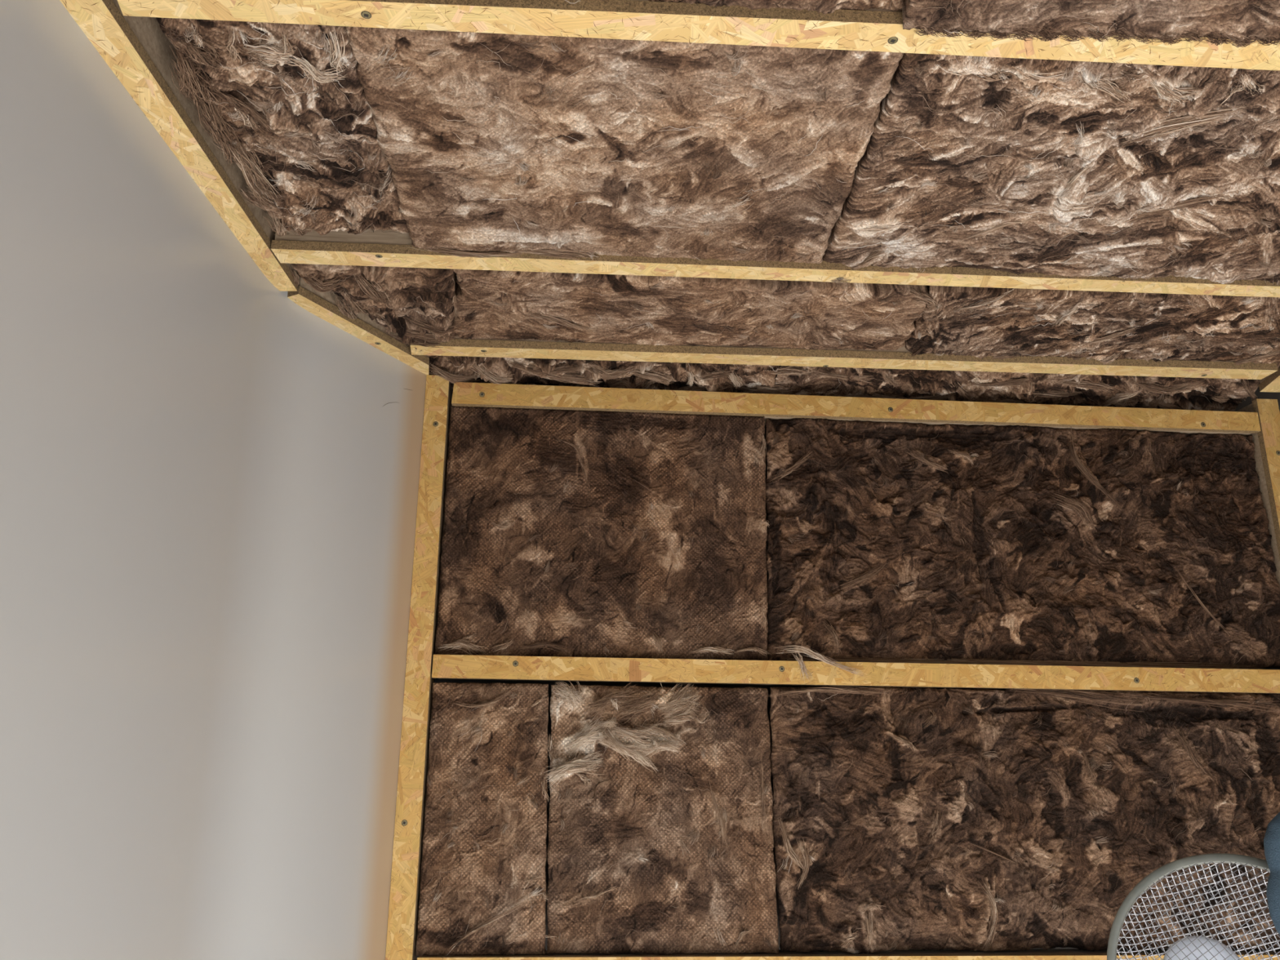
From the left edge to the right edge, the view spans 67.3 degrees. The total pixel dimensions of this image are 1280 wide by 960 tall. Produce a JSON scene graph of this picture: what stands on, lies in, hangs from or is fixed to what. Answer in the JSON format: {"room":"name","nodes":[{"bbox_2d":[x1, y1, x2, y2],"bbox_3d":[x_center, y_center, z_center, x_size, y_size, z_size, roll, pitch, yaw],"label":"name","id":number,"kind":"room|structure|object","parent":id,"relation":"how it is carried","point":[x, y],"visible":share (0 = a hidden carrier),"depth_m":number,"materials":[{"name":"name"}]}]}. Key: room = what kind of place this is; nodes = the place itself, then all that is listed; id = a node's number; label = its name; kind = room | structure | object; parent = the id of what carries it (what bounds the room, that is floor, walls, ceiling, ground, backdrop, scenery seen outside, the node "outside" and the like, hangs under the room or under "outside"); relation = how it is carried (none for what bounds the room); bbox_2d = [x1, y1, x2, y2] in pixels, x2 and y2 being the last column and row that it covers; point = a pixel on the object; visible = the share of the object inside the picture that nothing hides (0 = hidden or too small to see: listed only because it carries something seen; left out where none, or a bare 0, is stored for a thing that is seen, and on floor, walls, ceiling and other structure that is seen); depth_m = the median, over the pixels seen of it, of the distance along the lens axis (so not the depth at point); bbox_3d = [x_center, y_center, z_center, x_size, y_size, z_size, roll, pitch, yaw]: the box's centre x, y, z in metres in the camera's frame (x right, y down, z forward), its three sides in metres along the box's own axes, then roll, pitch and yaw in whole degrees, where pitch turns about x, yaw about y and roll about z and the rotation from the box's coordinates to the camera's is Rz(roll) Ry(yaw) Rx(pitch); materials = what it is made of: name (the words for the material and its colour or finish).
{"room":"building under construction","nodes":[
{"label":"building under construction","id":0,"kind":"room"},
{"bbox_2d":[0,0,426,959],"bbox_3d":[-0.733,0.415,0.355,0.286,2.384,3.588,0,-16,2],"label":"wall","id":1,"kind":"structure","parent":0,"point":[209,483],"depth_m":1.47,"materials":[{"name":"white paint"}]},
{"bbox_2d":[59,0,297,291],"bbox_3d":[-0.680,-0.615,1.210,0.052,0.089,1.470,1,-16,-2],"label":"strip","id":2,"kind":"object","parent":1,"relation":"attached to","point":[135,49],"visible":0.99,"depth_m":1.39,"materials":[{"name":"beige wood"}]},
{"bbox_2d":[287,274,429,374],"bbox_3d":[-0.597,-0.353,2.138,0.045,0.090,0.464,-7,-17,26],"label":"strip","id":3,"kind":"object","parent":1,"relation":"attached to","point":[321,304],"visible":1,"depth_m":2.07,"materials":[{"name":"wood"}]},
{"bbox_2d":[417,374,1279,957],"bbox_3d":[0.746,0.878,2.315,3.800,2.572,0.050,1,-16,-3],"label":"wall","id":4,"kind":"structure","parent":0,"point":[1261,395],"depth_m":2.34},
{"bbox_3d":[0.774,-0.847,0.803,4.000,0.070,3.790,1,-16,-3],"label":"ceiling","id":5,"kind":"structure","parent":0,"visible":0},
{"bbox_2d":[155,17,408,236],"bbox_3d":[-0.526,-0.532,1.495,0.277,0.114,0.558,1,-16,-3],"label":"insulation batt","id":6,"kind":"object","parent":5,"relation":"attached to","point":[287,103],"visible":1,"depth_m":1.40,"materials":[{"name":"brown fabric"}]},
{"bbox_2d":[288,263,417,349],"bbox_3d":[-0.595,-0.373,2.045,0.182,0.112,0.425,-3,-16,11],"label":"insulation batt","id":7,"kind":"object","parent":5,"relation":"attached to","point":[340,279],"visible":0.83,"depth_m":1.92,"materials":[{"name":"brown fabric"}]},
{"bbox_2d":[354,266,460,351],"bbox_3d":[-0.472,-0.376,2.046,0.223,0.110,0.392,0,-16,1],"label":"insulation batt","id":8,"kind":"object","parent":5,"relation":"attached to","point":[422,296],"visible":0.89,"depth_m":1.97,"materials":[{"name":"brown fabric"}]},
{"bbox_2d":[346,26,903,263],"bbox_3d":[-0.018,-0.516,1.536,0.802,0.086,0.644,1,-16,-3],"label":"insulation batt","id":9,"kind":"object","parent":5,"relation":"attached to","point":[567,147],"visible":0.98,"depth_m":1.45,"materials":[{"name":"brown fabric"}]},
{"bbox_2d":[451,268,930,351],"bbox_3d":[0.110,-0.367,2.096,1.053,0.091,0.410,1,-16,-3],"label":"insulation batt","id":10,"kind":"object","parent":5,"relation":"attached to","point":[585,308],"visible":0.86,"depth_m":2.02,"materials":[{"name":"brown fabric"}]},
{"bbox_2d":[117,0,1279,71],"bbox_3d":[0.401,-0.602,1.232,2.082,0.090,0.065,1,-16,-3],"label":"batten","id":11,"kind":"object","parent":5,"relation":"attached to","point":[871,29],"visible":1,"depth_m":1.20,"materials":[{"name":"wood"}]},
{"bbox_2d":[564,0,904,14],"bbox_3d":[0.087,-0.630,1.136,0.503,0.074,0.155,1,-16,-3],"label":"insulation batt","id":12,"kind":"object","parent":11,"relation":"attached to","point":[825,6],"visible":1,"depth_m":1.19,"materials":[{"name":"brown fabric"}]},
{"bbox_2d":[902,0,1279,47],"bbox_3d":[0.590,-0.600,1.128,0.578,0.073,0.200,1,-16,-3],"label":"insulation batt","id":13,"kind":"object","parent":11,"relation":"attached to","point":[1243,21],"visible":1,"depth_m":1.18,"materials":[{"name":"brown fabric"}]},
{"bbox_2d":[271,228,1279,297],"bbox_3d":[0.489,-0.428,1.849,2.326,0.090,0.053,1,-16,-3],"label":"batten","id":14,"kind":"object","parent":5,"relation":"attached to","point":[389,248],"visible":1,"depth_m":1.81,"materials":[{"name":"wood"}]},
{"bbox_2d":[410,336,1278,379],"bbox_3d":[0.490,-0.315,2.250,2.031,0.090,0.063,1,-16,-3],"label":"batten","id":15,"kind":"object","parent":5,"relation":"attached to","point":[900,358],"visible":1,"depth_m":2.23,"materials":[{"name":"wood"}]},
{"bbox_2d":[822,53,1279,285],"bbox_3d":[0.863,-0.491,1.596,1.065,0.098,0.641,1,-16,-3],"label":"insulation batt","id":16,"kind":"object","parent":5,"relation":"attached to","point":[1070,168],"visible":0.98,"depth_m":1.52,"materials":[{"name":"brown fabric"}]},
{"bbox_2d":[905,285,1279,368],"bbox_3d":[1.088,-0.346,2.139,1.119,0.096,0.424,1,-16,-3],"label":"insulation batt","id":17,"kind":"object","parent":5,"relation":"attached to","point":[981,322],"visible":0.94,"depth_m":2.08,"materials":[{"name":"brown fabric"}]},
{"bbox_2d":[1258,367,1279,392],"bbox_3d":[1.533,-0.329,2.179,0.054,0.089,0.513,-2,-16,10],"label":"strip","id":18,"kind":"object","parent":5,"relation":"attached to","point":[1271,383],"visible":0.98,"depth_m":2.37,"materials":[{"name":"beige wood"}]},
{"bbox_3d":[0.755,1.659,0.156,4.000,0.100,3.900,1,-16,-3],"label":"floor","id":19,"kind":"structure","parent":0,"visible":0},
{"bbox_2d":[385,374,452,959],"bbox_3d":[-0.499,0.899,2.049,0.055,2.372,0.090,1,-16,-3],"label":"stud","id":20,"kind":"object","parent":19,"relation":"on","point":[411,793],"visible":1,"depth_m":2.14,"materials":[{"name":"wood"}]},
{"bbox_2d":[1106,812,1279,959],"bbox_3d":[0.460,0.964,0.580,0.280,1.464,0.280,1,-16,-3],"label":"fan","id":21,"kind":"object","parent":19,"relation":"on","point":[1197,947],"visible":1,"depth_m":0.79,"materials":[{"name":"grey plastic"}]},
{"bbox_2d":[1236,398,1279,669],"bbox_3d":[1.589,0.947,2.172,0.055,2.372,0.090,1,-16,-3],"label":"stud","id":22,"kind":"object","parent":19,"relation":"on","point":[1267,442],"visible":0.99,"depth_m":2.42,"materials":[{"name":"wood"}]},
{"bbox_2d":[417,948,1279,959],"bbox_3d":[0.547,1.046,2.076,2.024,0.054,0.090,1,-16,-3],"label":"batten","id":23,"kind":"object","parent":22,"relation":"attached to","point":[1034,953],"visible":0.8,"depth_m":2.05,"materials":[{"name":"wood"}]},
{"bbox_2d":[415,682,556,955],"bbox_3d":[-0.321,0.741,2.108,0.300,0.580,0.088,1,-16,-3],"label":"insulation batt","id":24,"kind":"object","parent":23,"relation":"on","point":[483,883],"visible":1,"depth_m":2.08,"materials":[{"name":"brown fabric"}]},
{"bbox_2d":[544,680,778,954],"bbox_3d":[0.036,0.723,2.129,0.528,0.596,0.115,1,-16,-3],"label":"insulation batt","id":25,"kind":"object","parent":23,"relation":"on","point":[661,838],"visible":1,"depth_m":2.11,"materials":[{"name":"brown fabric"}]},
{"bbox_2d":[768,684,1279,954],"bbox_3d":[0.924,0.767,2.193,1.284,0.576,0.120,1,-16,-3],"label":"insulation batt","id":26,"kind":"object","parent":23,"relation":"on","point":[913,818],"visible":0.96,"depth_m":2.16,"materials":[{"name":"brown fabric"}]},
{"bbox_2d":[431,654,1279,693],"bbox_3d":[0.548,0.457,2.242,2.030,0.066,0.090,1,-16,-3],"label":"batten","id":27,"kind":"object","parent":22,"relation":"attached to","point":[468,667],"visible":1,"depth_m":2.20,"materials":[{"name":"wood"}]},
{"bbox_2d":[435,405,769,660],"bbox_3d":[-0.078,0.124,2.299,0.776,0.606,0.088,1,-16,-3],"label":"insulation batt","id":28,"kind":"object","parent":27,"relation":"on","point":[567,533],"visible":0.99,"depth_m":2.27,"materials":[{"name":"brown fabric"}]},
{"bbox_2d":[765,417,1279,682],"bbox_3d":[0.932,0.172,2.348,1.272,0.654,0.124,1,-16,-3],"label":"insulation batt","id":29,"kind":"object","parent":27,"relation":"on","point":[888,542],"visible":0.94,"depth_m":2.33,"materials":[{"name":"brown fabric"}]},
{"bbox_2d":[451,382,1260,435],"bbox_3d":[0.554,-0.169,2.418,2.025,0.071,0.090,1,-16,-3],"label":"batten","id":30,"kind":"object","parent":22,"relation":"attached to","point":[773,406],"visible":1,"depth_m":2.38,"materials":[{"name":"wood"}]},
{"bbox_2d":[428,355,812,395],"bbox_3d":[-0.046,-0.257,2.376,0.972,0.127,0.269,1,-16,-3],"label":"insulation batt","id":31,"kind":"object","parent":30,"relation":"on","point":[685,376],"visible":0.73,"depth_m":2.34,"materials":[{"name":"brown fabric"}]},
{"bbox_2d":[774,365,1260,411],"bbox_3d":[0.983,-0.236,2.439,1.301,0.137,0.266,1,-16,-3],"label":"insulation batt","id":32,"kind":"object","parent":30,"relation":"on","point":[1072,389],"visible":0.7,"depth_m":2.42,"materials":[{"name":"brown fabric"}]}
]}

